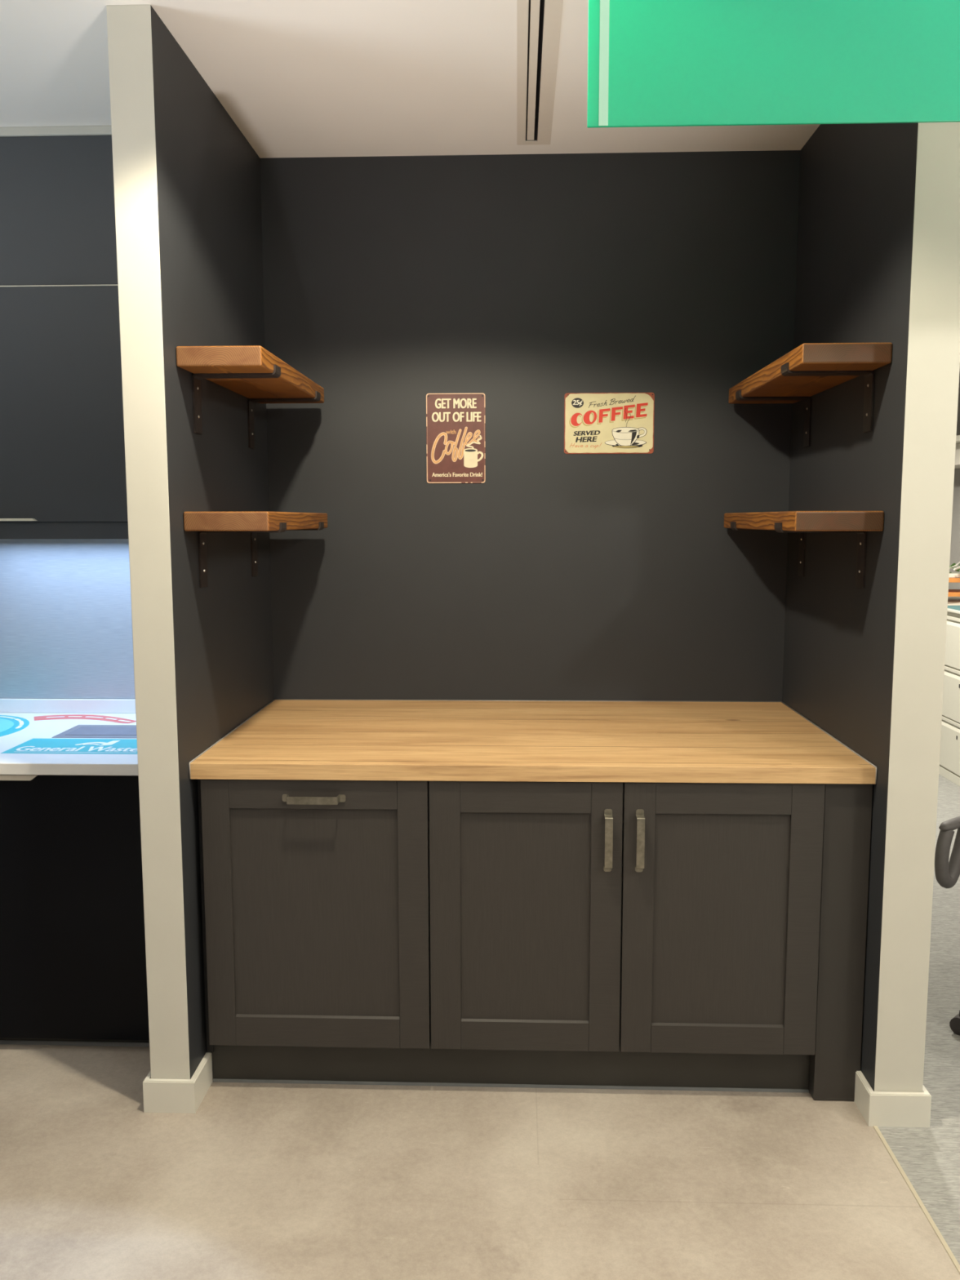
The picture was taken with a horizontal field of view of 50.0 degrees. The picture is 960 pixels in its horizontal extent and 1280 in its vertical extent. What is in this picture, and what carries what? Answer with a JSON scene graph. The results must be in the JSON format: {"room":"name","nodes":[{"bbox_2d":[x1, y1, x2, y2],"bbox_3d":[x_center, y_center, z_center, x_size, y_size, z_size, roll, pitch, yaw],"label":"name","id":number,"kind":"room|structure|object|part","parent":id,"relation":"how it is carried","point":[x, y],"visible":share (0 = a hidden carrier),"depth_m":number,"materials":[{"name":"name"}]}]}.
{"room":"office kitchenette","nodes":[
{"label":"office kitchenette","id":0,"kind":"room"},
{"bbox_2d":[106,4,274,1079],"bbox_3d":[-0.793,-0.179,3.051,0.104,2.722,1.023,0,7,2],"label":"wall","id":1,"kind":"structure","parent":0,"point":[187,179],"depth_m":2.65,"materials":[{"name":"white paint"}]},
{"bbox_2d":[0,125,111,137],"bbox_3d":[-1.663,-1.546,3.143,1.646,0.024,0.018,0,7,2],"label":"trim","id":2,"kind":"structure","parent":1,"relation":"attached to","point":[74,130],"depth_m":3.12,"materials":[{"name":"white paint"}]},
{"bbox_2d":[142,1052,213,1113],"bbox_3d":[-0.804,1.171,2.853,0.136,0.087,0.346,0,7,2],"label":"baseboard","id":3,"kind":"structure","parent":1,"relation":"attached to","point":[160,1095],"depth_m":2.68,"materials":[{"name":"white wood"}]},
{"bbox_2d":[176,345,324,448],"bbox_3d":[-0.631,-0.679,2.981,0.221,0.202,0.838,0,7,2],"label":"wall shelf","id":4,"kind":"object","parent":1,"relation":"attached to","point":[253,372],"visible":1,"depth_m":2.72,"materials":[{"name":"brown wood"}]},
{"bbox_2d":[183,511,327,587],"bbox_3d":[-0.628,-0.274,3.033,0.225,0.202,0.822,0,7,2],"label":"wall shelf","id":5,"kind":"object","parent":1,"relation":"attached to","point":[204,522],"visible":1,"depth_m":2.65,"materials":[{"name":"brown wood"}]},
{"bbox_2d":[0,150,799,701],"bbox_3d":[-1.877,-0.247,3.648,6.086,2.722,0.100,0,7,2],"label":"wall","id":6,"kind":"structure","parent":0,"point":[524,282],"depth_m":3.47,"materials":[{"name":"black paint"}]},
{"bbox_2d":[0,135,128,538],"bbox_3d":[-1.633,-0.944,3.350,1.593,1.220,0.304,0,7,2],"label":"upper cabinet","id":7,"kind":"object","parent":6,"relation":"attached to","point":[63,463],"visible":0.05,"depth_m":3.20,"materials":[{"name":"grey laminate"}]},
{"bbox_3d":[-1.669,-0.382,3.273,0.528,0.008,0.016,0,7,2],"label":"handle","id":8,"kind":"part","parent":7,"relation":"part of","materials":[{"name":"silver metal"}]},
{"bbox_3d":[-1.638,-1.316,3.179,1.593,0.440,0.019,0,7,2],"label":"door","id":9,"kind":"part","parent":7,"relation":"part of","materials":[{"name":"grey laminate"}]},
{"bbox_3d":[-1.637,-0.736,3.247,1.593,0.722,0.019,0,7,2],"label":"door","id":10,"kind":"part","parent":7,"relation":"part of","materials":[{"name":"grey laminate"}]},
{"bbox_2d":[0,538,135,698],"bbox_3d":[-1.626,-0.081,3.606,1.593,0.576,0.003,0,7,2],"label":"backsplash","id":11,"kind":"structure","parent":6,"relation":"attached to","point":[66,620],"depth_m":3.60,"materials":[{"name":"silver metal"}]},
{"bbox_2d":[426,392,485,483],"bbox_3d":[-0.082,-0.681,3.480,0.200,0.300,0.003,0,7,2],"label":"sign","id":12,"kind":"object","parent":6,"relation":"attached to","point":[455,423],"visible":1,"depth_m":3.48,"materials":[{"name":"metal"}]},
{"bbox_2d":[463,435,483,467],"bbox_3d":[-0.022,-0.638,3.481,0.066,0.109,0.001,0,7,2],"label":"print","id":13,"kind":"object","parent":12,"relation":"attached to","point":[473,444],"depth_m":3.48,"materials":[{"name":"beige paint"}]},
{"bbox_2d":[564,392,654,453],"bbox_3d":[0.433,-0.727,3.456,0.300,0.201,0.002,0,7,2],"label":"sign","id":14,"kind":"object","parent":6,"relation":"attached to","point":[595,423],"visible":1,"depth_m":3.46,"materials":[{"name":"beige metal"}]},
{"bbox_2d":[571,398,583,408],"bbox_3d":[0.327,-0.794,3.451,0.041,0.033,0.001,0,7,2],"label":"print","id":15,"kind":"object","parent":14,"relation":"attached to","point":[572,402],"depth_m":3.45},
{"bbox_2d":[568,404,646,427],"bbox_3d":[0.429,-0.751,3.452,0.258,0.077,0.001,0,7,2],"label":"print","id":16,"kind":"object","parent":14,"relation":"attached to","point":[584,424],"depth_m":3.45},
{"bbox_2d":[613,445,638,447],"bbox_3d":[0.490,-0.649,3.462,0.087,0.006,0.001,0,7,2],"label":"print","id":17,"kind":"object","parent":14,"relation":"attached to","point":[620,446],"depth_m":3.46},
{"bbox_2d":[0,0,820,158],"bbox_3d":[-0.825,-1.598,3.125,8.220,0.080,10.700,0,7,2],"label":"ceiling","id":18,"kind":"structure","parent":0,"point":[297,78],"depth_m":2.76,"materials":[{"name":"paint"}]},
{"bbox_2d":[516,0,563,145],"bbox_3d":[0.132,-1.489,2.212,0.106,0.078,2.130,0,7,2],"label":"ceiling vent","id":19,"kind":"object","parent":18,"relation":"in","point":[538,21],"visible":1,"depth_m":2.73,"materials":[{"name":"metal"}]},
{"bbox_3d":[0.121,-1.466,2.200,0.022,0.030,2.100,0,7,2],"label":"blade","id":20,"kind":"part","parent":19,"relation":"part of","materials":[{"name":"paint"}]},
{"bbox_2d":[586,0,959,128],"bbox_3d":[0.849,-1.135,1.712,1.331,0.518,0.008,0,7,2],"label":"panel","id":21,"kind":"object","parent":18,"relation":"hanging from","point":[651,63],"visible":1,"depth_m":1.74,"materials":[{"name":"green plastic"}]},
{"bbox_2d":[0,1044,959,1279],"bbox_3d":[-1.947,1.172,3.492,5.964,0.060,10.700,0,7,2],"label":"floor","id":22,"kind":"structure","parent":0,"point":[264,1181],"depth_m":2.40,"materials":[{"name":"beige concrete"}]},
{"bbox_2d":[0,774,149,1046],"bbox_3d":[-1.638,0.745,3.322,1.593,0.827,0.754,0,7,2],"label":"base cabinet","id":23,"kind":"object","parent":22,"relation":"on","point":[73,954],"visible":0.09,"depth_m":2.94,"materials":[{"name":"black laminate"}]},
{"bbox_3d":[-1.470,0.386,2.901,0.457,0.015,0.013,0,7,2],"label":"handle","id":24,"kind":"part","parent":23,"relation":"part of","materials":[{"name":"metal"}]},
{"bbox_2d":[0,698,137,775],"bbox_3d":[-1.639,0.292,3.267,1.593,0.083,0.758,0,7,2],"label":"countertop","id":25,"kind":"structure","parent":23,"relation":"on","point":[38,736],"depth_m":3.22,"materials":[{"name":"laminate"}]},
{"bbox_2d":[197,779,431,1052],"bbox_3d":[-0.428,0.700,3.145,0.617,0.778,0.916,0,7,2],"label":"base cabinet","id":26,"kind":"object","parent":22,"relation":"on","point":[317,893],"depth_m":2.72,"materials":[{"name":"grey wood"}]},
{"bbox_3d":[-0.726,0.694,3.194,0.018,0.778,0.838,0,7,2],"label":"filler strip","id":27,"kind":"part","parent":26,"relation":"part of","materials":[{"name":"grey wood"}]},
{"bbox_3d":[-0.432,0.412,2.664,0.166,0.020,0.029,0,7,2],"label":"handle","id":28,"kind":"part","parent":26,"relation":"part of","materials":[{"name":"grey metal"}]},
{"bbox_3d":[-0.434,0.722,2.728,0.450,0.578,0.008,0,7,2],"label":"panel","id":29,"kind":"part","parent":26,"relation":"part of","materials":[{"name":"grey wood"}]},
{"bbox_2d":[188,698,877,784],"bbox_3d":[0.142,0.286,3.110,1.763,0.045,0.946,0,7,2],"label":"countertop","id":30,"kind":"structure","parent":26,"relation":"on","point":[641,741],"depth_m":2.89,"materials":[{"name":"brown wood"}]},
{"bbox_2d":[212,1044,809,1093],"bbox_3d":[0.076,1.153,2.807,1.623,0.129,0.021,0,7,2],"label":"plinth","id":31,"kind":"object","parent":22,"relation":"on","point":[759,1073],"visible":0.82,"depth_m":2.80,"materials":[{"name":"grey wood"}]},
{"bbox_2d":[428,781,825,1054],"bbox_3d":[0.391,0.680,3.113,1.017,0.736,0.916,0,7,2],"label":"base cabinet","id":32,"kind":"object","parent":22,"relation":"on","point":[628,917],"visible":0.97,"depth_m":2.69,"materials":[{"name":"grey wood"}]},
{"bbox_3d":[0.119,0.728,2.706,0.500,0.730,0.020,0,7,2],"label":"door","id":33,"kind":"part","parent":32,"relation":"part of","materials":[{"name":"grey wood"}]},
{"bbox_3d":[0.119,0.727,2.708,0.347,0.574,0.008,0,7,2],"label":"panel","id":34,"kind":"part","parent":32,"relation":"part of","materials":[{"name":"grey wood"}]},
{"bbox_3d":[0.330,0.520,2.649,0.020,0.167,0.029,0,7,2],"label":"handle","id":35,"kind":"part","parent":32,"relation":"part of","materials":[{"name":"grey metal"}]},
{"bbox_3d":[0.411,0.520,2.647,0.020,0.167,0.029,0,7,2],"label":"handle","id":36,"kind":"part","parent":32,"relation":"part of","materials":[{"name":"grey metal"}]},
{"bbox_3d":[0.626,0.729,2.690,0.355,0.578,0.008,0,7,2],"label":"panel","id":37,"kind":"part","parent":32,"relation":"part of","materials":[{"name":"grey wood"}]},
{"bbox_3d":[0.627,0.729,2.688,0.510,0.730,0.020,0,7,2],"label":"door","id":38,"kind":"part","parent":32,"relation":"part of","materials":[{"name":"grey wood"}]},
{"bbox_2d":[808,783,872,1100],"bbox_3d":[0.961,0.743,3.119,0.120,0.863,0.877,0,7,2],"label":"end panel","id":39,"kind":"object","parent":22,"relation":"on","point":[835,1062],"visible":0.36,"depth_m":2.68,"materials":[{"name":"grey wood"}]},
{"bbox_2d":[873,1125,959,1274],"bbox_3d":[0.924,1.505,0.346,0.010,0.003,4.584,0,7,2],"label":"trim","id":40,"kind":"structure","parent":22,"relation":"attached to","point":[926,1212],"depth_m":2.33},
{"bbox_2d":[782,122,959,1092],"bbox_3d":[1.083,-0.175,2.983,0.123,2.722,1.023,0,7,2],"label":"wall","id":41,"kind":"structure","parent":0,"point":[878,248],"depth_m":2.59,"materials":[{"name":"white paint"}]},
{"bbox_2d":[724,511,884,588],"bbox_3d":[0.910,-0.273,3.018,0.225,0.202,0.897,0,7,2],"label":"wall shelf","id":42,"kind":"object","parent":41,"relation":"attached to","point":[802,522],"visible":1,"depth_m":2.65,"materials":[{"name":"brown wood"}]},
{"bbox_2d":[728,342,892,447],"bbox_3d":[0.909,-0.676,2.960,0.223,0.202,0.888,0,7,2],"label":"wall shelf","id":43,"kind":"object","parent":41,"relation":"attached to","point":[808,370],"visible":1,"depth_m":2.67,"materials":[{"name":"brown wood"}]},
{"bbox_2d":[853,1071,931,1127],"bbox_3d":[1.085,1.135,3.130,0.154,0.087,1.039,0,7,2],"label":"baseboard","id":44,"kind":"structure","parent":41,"relation":"attached to","point":[879,1108],"depth_m":2.62,"materials":[{"name":"white wood"}]},
{"bbox_2d":[877,773,959,1265],"bbox_3d":[2.160,1.181,3.344,2.256,0.060,10.700,0,7,2],"label":"floor","id":45,"kind":"structure","parent":0,"point":[929,1157],"depth_m":2.83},
{"bbox_2d":[934,816,959,1035],"bbox_3d":[1.636,0.581,2.845,0.601,1.250,0.601,-5,8,-35],"label":"office chair","id":46,"kind":"object","parent":45,"relation":"on","point":[947,873],"visible":0.99,"depth_m":2.98,"materials":[{"name":"grey plastic"}]},
{"bbox_3d":[1.445,0.532,3.048,0.272,0.029,0.041,-5,8,-35],"label":"armrest","id":47,"kind":"part","parent":46,"relation":"part of","materials":[{"name":"grey plastic"}]},
{"bbox_2d":[938,611,959,786],"bbox_3d":[2.989,0.357,5.847,0.462,0.990,1.020,0,7,2],"label":"filing cabinet","id":48,"kind":"object","parent":45,"relation":"on","point":[949,754],"visible":0.48,"depth_m":6.05,"materials":[{"name":"white metal"}]},
{"bbox_3d":[2.768,0.656,5.890,0.013,0.262,1.012,0,7,2],"label":"drawer","id":49,"kind":"part","parent":48,"relation":"part of","materials":[{"name":"white metal"}]},
{"bbox_3d":[2.768,0.504,5.872,0.010,0.020,1.012,0,7,2],"label":"rail","id":50,"kind":"part","parent":48,"relation":"part of","materials":[{"name":"white metal"}]},
{"bbox_3d":[2.767,0.355,5.855,0.013,0.262,1.012,0,7,2],"label":"drawer","id":51,"kind":"part","parent":48,"relation":"part of","materials":[{"name":"white metal"}]},
{"bbox_3d":[2.767,0.203,5.837,0.010,0.020,1.012,0,7,2],"label":"rail","id":52,"kind":"part","parent":48,"relation":"part of","materials":[{"name":"white metal"}]},
{"bbox_3d":[2.766,0.053,5.819,0.013,0.258,1.012,0,7,2],"label":"drawer","id":53,"kind":"part","parent":48,"relation":"part of","materials":[{"name":"white metal"}]},
{"bbox_2d":[946,605,959,613],"bbox_3d":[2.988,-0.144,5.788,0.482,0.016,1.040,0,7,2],"label":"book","id":54,"kind":"object","parent":48,"relation":"on","point":[955,609],"visible":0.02,"depth_m":6.06,"materials":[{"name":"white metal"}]},
{"bbox_3d":[2.767,-0.097,5.802,0.010,0.020,1.012,0,7,2],"label":"rail","id":55,"kind":"part","parent":48,"relation":"part of","materials":[{"name":"white metal"}]},
{"bbox_2d":[947,596,959,605],"bbox_3d":[3.028,0.227,6.898,0.460,1.004,1.060,0,7,2],"label":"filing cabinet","id":56,"kind":"object","parent":45,"relation":"on","point":[952,601],"visible":0.02,"depth_m":6.66,"materials":[{"name":"white metal"}]},
{"bbox_2d":[947,577,959,596],"bbox_3d":[3.092,-0.332,6.689,0.320,0.154,0.320,0,7,2],"label":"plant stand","id":57,"kind":"object","parent":56,"relation":"on","point":[952,593],"visible":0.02,"depth_m":6.54,"materials":[{"name":"brown wood"}]},
{"bbox_2d":[947,589,959,596],"bbox_3d":[3.092,-0.306,6.692,0.320,0.026,0.320,0,7,2],"label":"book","id":58,"kind":"object","parent":57,"relation":"attached to","point":[952,593],"depth_m":6.54,"materials":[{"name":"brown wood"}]},
{"bbox_2d":[948,577,959,582],"bbox_3d":[3.092,-0.396,6.682,0.320,0.026,0.320,0,7,2],"label":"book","id":59,"kind":"object","parent":57,"relation":"attached to","point":[950,580],"depth_m":6.53,"materials":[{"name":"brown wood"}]},
{"bbox_2d":[949,561,959,577],"bbox_3d":[3.096,-0.456,6.664,0.352,0.097,0.301,0,7,2],"label":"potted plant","id":60,"kind":"object","parent":57,"relation":"on","point":[952,575],"visible":0.41,"depth_m":6.60,"materials":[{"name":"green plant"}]},
{"bbox_2d":[948,370,959,589],"bbox_3d":[3.235,-0.198,3.143,0.100,2.722,10.700,0,7,2],"label":"wall","id":61,"kind":"structure","parent":0,"point":[955,531],"depth_m":7.20,"materials":[{"name":"grey paint"}]},
{"bbox_2d":[954,435,959,468],"bbox_3d":[3.168,-1.238,6.802,0.299,0.175,1.800,0,7,2],"label":"wall shelf","id":62,"kind":"object","parent":61,"relation":"attached to","point":[957,437],"visible":0.02,"depth_m":6.66,"materials":[{"name":"white metal"}]}
]}

